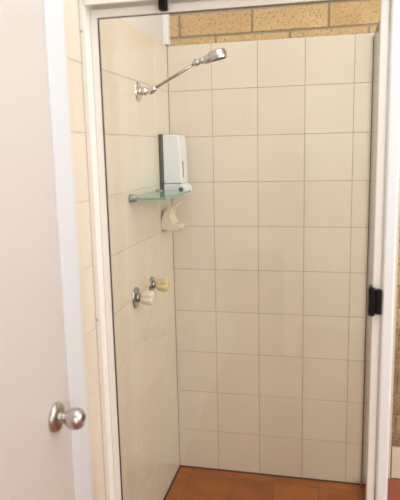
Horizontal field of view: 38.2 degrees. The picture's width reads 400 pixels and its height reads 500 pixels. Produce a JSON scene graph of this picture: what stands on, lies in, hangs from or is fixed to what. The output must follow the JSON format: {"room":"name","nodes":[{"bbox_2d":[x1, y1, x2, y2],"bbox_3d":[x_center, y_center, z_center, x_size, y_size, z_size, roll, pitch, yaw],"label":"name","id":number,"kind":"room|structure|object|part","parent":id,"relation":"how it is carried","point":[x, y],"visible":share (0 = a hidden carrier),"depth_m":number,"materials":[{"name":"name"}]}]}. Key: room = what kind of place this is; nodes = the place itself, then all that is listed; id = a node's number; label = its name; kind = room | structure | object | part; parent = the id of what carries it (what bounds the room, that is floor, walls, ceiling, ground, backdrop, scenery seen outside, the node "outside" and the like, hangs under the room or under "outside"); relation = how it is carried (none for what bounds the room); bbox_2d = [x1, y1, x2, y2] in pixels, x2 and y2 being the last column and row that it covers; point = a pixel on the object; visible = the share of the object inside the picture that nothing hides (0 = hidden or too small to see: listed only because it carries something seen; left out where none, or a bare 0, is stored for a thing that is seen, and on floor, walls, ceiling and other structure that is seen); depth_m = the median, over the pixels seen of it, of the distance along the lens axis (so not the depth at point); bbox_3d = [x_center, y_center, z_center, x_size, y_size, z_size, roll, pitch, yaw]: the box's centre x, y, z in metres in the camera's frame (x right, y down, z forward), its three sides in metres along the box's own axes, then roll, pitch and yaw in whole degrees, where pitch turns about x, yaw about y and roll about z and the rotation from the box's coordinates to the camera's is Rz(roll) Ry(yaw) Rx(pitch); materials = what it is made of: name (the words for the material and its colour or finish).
{"room":"bathroom","nodes":[
{"label":"bathroom","id":0,"kind":"room"},
{"bbox_2d":[121,15,162,42],"bbox_3d":[-0.654,0.215,0.767,0.154,2.670,4.016,1,10,13],"label":"wall","id":1,"kind":"structure","parent":0,"point":[151,25],"depth_m":2.33,"materials":[{"name":"white paint"}]},
{"bbox_2d":[0,0,91,499],"bbox_3d":[-0.435,0.229,1.130,0.110,2.172,1.062,1,10,13],"label":"door","id":2,"kind":"structure","parent":1,"relation":"in","point":[45,455],"depth_m":1.41,"materials":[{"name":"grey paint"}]},
{"bbox_3d":[-0.363,0.438,1.510,0.032,0.079,0.079,1,10,13],"label":"knob","id":3,"kind":"part","parent":2,"relation":"part of","materials":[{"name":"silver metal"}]},
{"bbox_3d":[-0.472,0.229,1.139,0.036,2.172,1.062,1,10,13],"label":"frame","id":4,"kind":"part","parent":2,"relation":"part of","materials":[{"name":"white paint"}]},
{"bbox_2d":[63,0,179,499],"bbox_3d":[-0.244,0.181,2.189,0.010,1.994,1.060,1,10,13],"label":"wall tiles","id":5,"kind":"structure","parent":1,"relation":"attached to","point":[145,335],"depth_m":2.13,"materials":[{"name":"tile"}]},
{"bbox_2d":[132,287,154,307],"bbox_3d":[-0.207,0.180,2.170,0.071,0.081,0.081,1,10,13],"label":"tap","id":6,"kind":"object","parent":5,"relation":"attached to","point":[146,297],"visible":1,"depth_m":2.15,"materials":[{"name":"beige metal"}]},
{"bbox_3d":[-0.196,0.181,2.168,0.049,0.055,0.056,1,10,13],"label":"handle","id":7,"kind":"part","parent":6,"relation":"part of","materials":[{"name":"beige plastic"}]},
{"bbox_2d":[149,276,168,291],"bbox_3d":[-0.164,0.142,2.356,0.071,0.067,0.067,1,10,13],"label":"tap","id":8,"kind":"object","parent":5,"relation":"attached to","point":[162,284],"visible":0.97,"depth_m":2.34,"materials":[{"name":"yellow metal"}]},
{"bbox_3d":[-0.153,0.143,2.354,0.049,0.055,0.056,1,10,13],"label":"handle","id":9,"kind":"part","parent":8,"relation":"part of","materials":[{"name":"plastic"}]},
{"bbox_2d":[161,202,185,230],"bbox_3d":[-0.115,-0.143,2.510,0.090,0.123,0.088,1,10,13],"label":"soap holder","id":10,"kind":"object","parent":5,"relation":"attached to","point":[169,222],"visible":1,"depth_m":2.48,"materials":[{"name":"beige ceramic"}]},
{"bbox_2d":[158,134,191,194],"bbox_3d":[-0.104,-0.366,2.483,0.115,0.258,0.117,1,10,13],"label":"soap dispenser","id":11,"kind":"object","parent":5,"relation":"attached to","point":[172,148],"visible":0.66,"depth_m":2.44,"materials":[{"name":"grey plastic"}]},
{"bbox_3d":[-0.152,-0.367,2.495,0.017,0.258,0.116,1,10,13],"label":"plate","id":12,"kind":"part","parent":11,"relation":"part of","materials":[{"name":"grey plastic"}]},
{"bbox_2d":[135,48,226,101],"bbox_3d":[-0.068,-0.640,2.116,0.341,0.173,0.072,1,10,13],"label":"shower","id":13,"kind":"object","parent":5,"relation":"attached to","point":[217,54],"visible":1,"depth_m":2.10,"materials":[{"name":"silver metal"}]},
{"bbox_3d":[-0.091,-0.640,2.122,0.157,0.087,0.010,1,10,13],"label":"arm","id":14,"kind":"part","parent":13,"relation":"part of","materials":[{"name":"silver metal"}]},
{"bbox_2d":[129,189,190,202],"bbox_3d":[-0.148,-0.215,2.247,0.140,0.031,0.386,1,10,13],"label":"glass shelf","id":15,"kind":"object","parent":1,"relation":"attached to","point":[158,194],"visible":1,"depth_m":2.16,"materials":[{"name":"green"}]},
{"bbox_2d":[162,14,169,45],"bbox_3d":[-0.151,-1.165,2.469,0.023,0.554,0.040,1,10,13],"label":"trim","id":16,"kind":"structure","parent":1,"relation":"attached to","point":[165,17],"depth_m":2.49,"materials":[{"name":"white paint"}]},
{"bbox_2d":[165,467,362,499],"bbox_3d":[0.226,1.204,2.357,0.886,0.100,0.880,1,10,13],"label":"floor","id":17,"kind":"structure","parent":0,"point":[189,483],"depth_m":2.66,"materials":[{"name":"tile"}]},
{"bbox_2d":[78,0,399,499],"bbox_3d":[0.208,0.142,2.147,0.890,2.056,0.924,1,10,13],"label":"shower door frame","id":18,"kind":"structure","parent":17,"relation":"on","point":[385,108],"depth_m":1.69,"materials":[{"name":"white metal"}]},
{"bbox_3d":[0.104,-0.725,1.580,0.870,0.060,0.085,1,10,13],"label":"header rail","id":19,"kind":"part","parent":18,"relation":"part of","materials":[{"name":"white metal"}]},
{"bbox_3d":[0.108,0.213,1.748,0.785,1.784,0.005,1,10,13],"label":"glass pane","id":20,"kind":"part","parent":18,"relation":"part of","materials":[{"name":"clear glass"}]},
{"bbox_3d":[0.632,0.185,2.093,0.006,1.970,0.840,1,10,13],"label":"panel","id":21,"kind":"part","parent":18,"relation":"part of","materials":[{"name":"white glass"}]},
{"bbox_3d":[0.535,0.237,1.658,0.032,1.879,0.057,1,10,13],"label":"corner post","id":22,"kind":"part","parent":18,"relation":"part of","materials":[{"name":"white metal"}]},
{"bbox_2d":[167,0,399,484],"bbox_3d":[1.033,-0.124,2.501,2.660,2.670,0.190,1,10,13],"label":"wall","id":23,"kind":"structure","parent":0,"point":[344,17],"depth_m":2.44,"materials":[{"name":"beige brick"}]},
{"bbox_2d":[163,465,359,499],"bbox_3d":[0.228,1.146,2.372,0.860,0.006,0.829,1,10,13],"label":"trim","id":24,"kind":"structure","parent":23,"relation":"attached to","point":[180,466],"depth_m":2.75,"materials":[{"name":"plastic"}]},
{"bbox_2d":[167,33,399,483],"bbox_3d":[0.364,0.097,2.591,0.994,1.994,0.010,1,10,13],"label":"wall tiles","id":25,"kind":"structure","parent":23,"relation":"attached to","point":[270,252],"depth_m":2.58,"materials":[{"name":"tile"}]},
{"bbox_2d":[391,446,399,478],"bbox_3d":[1.601,0.977,2.462,1.499,0.152,0.010,1,10,13],"label":"baseboard","id":26,"kind":"structure","parent":23,"relation":"attached to","point":[395,458],"depth_m":2.62,"materials":[{"name":"beige tile"}]},
{"bbox_2d":[387,478,399,499],"bbox_3d":[0.669,1.447,0.673,2.506,0.120,4.000,1,10,13],"label":"floor","id":27,"kind":"structure","parent":0,"point":[393,489],"depth_m":2.55,"materials":[{"name":"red tile"}]}
]}

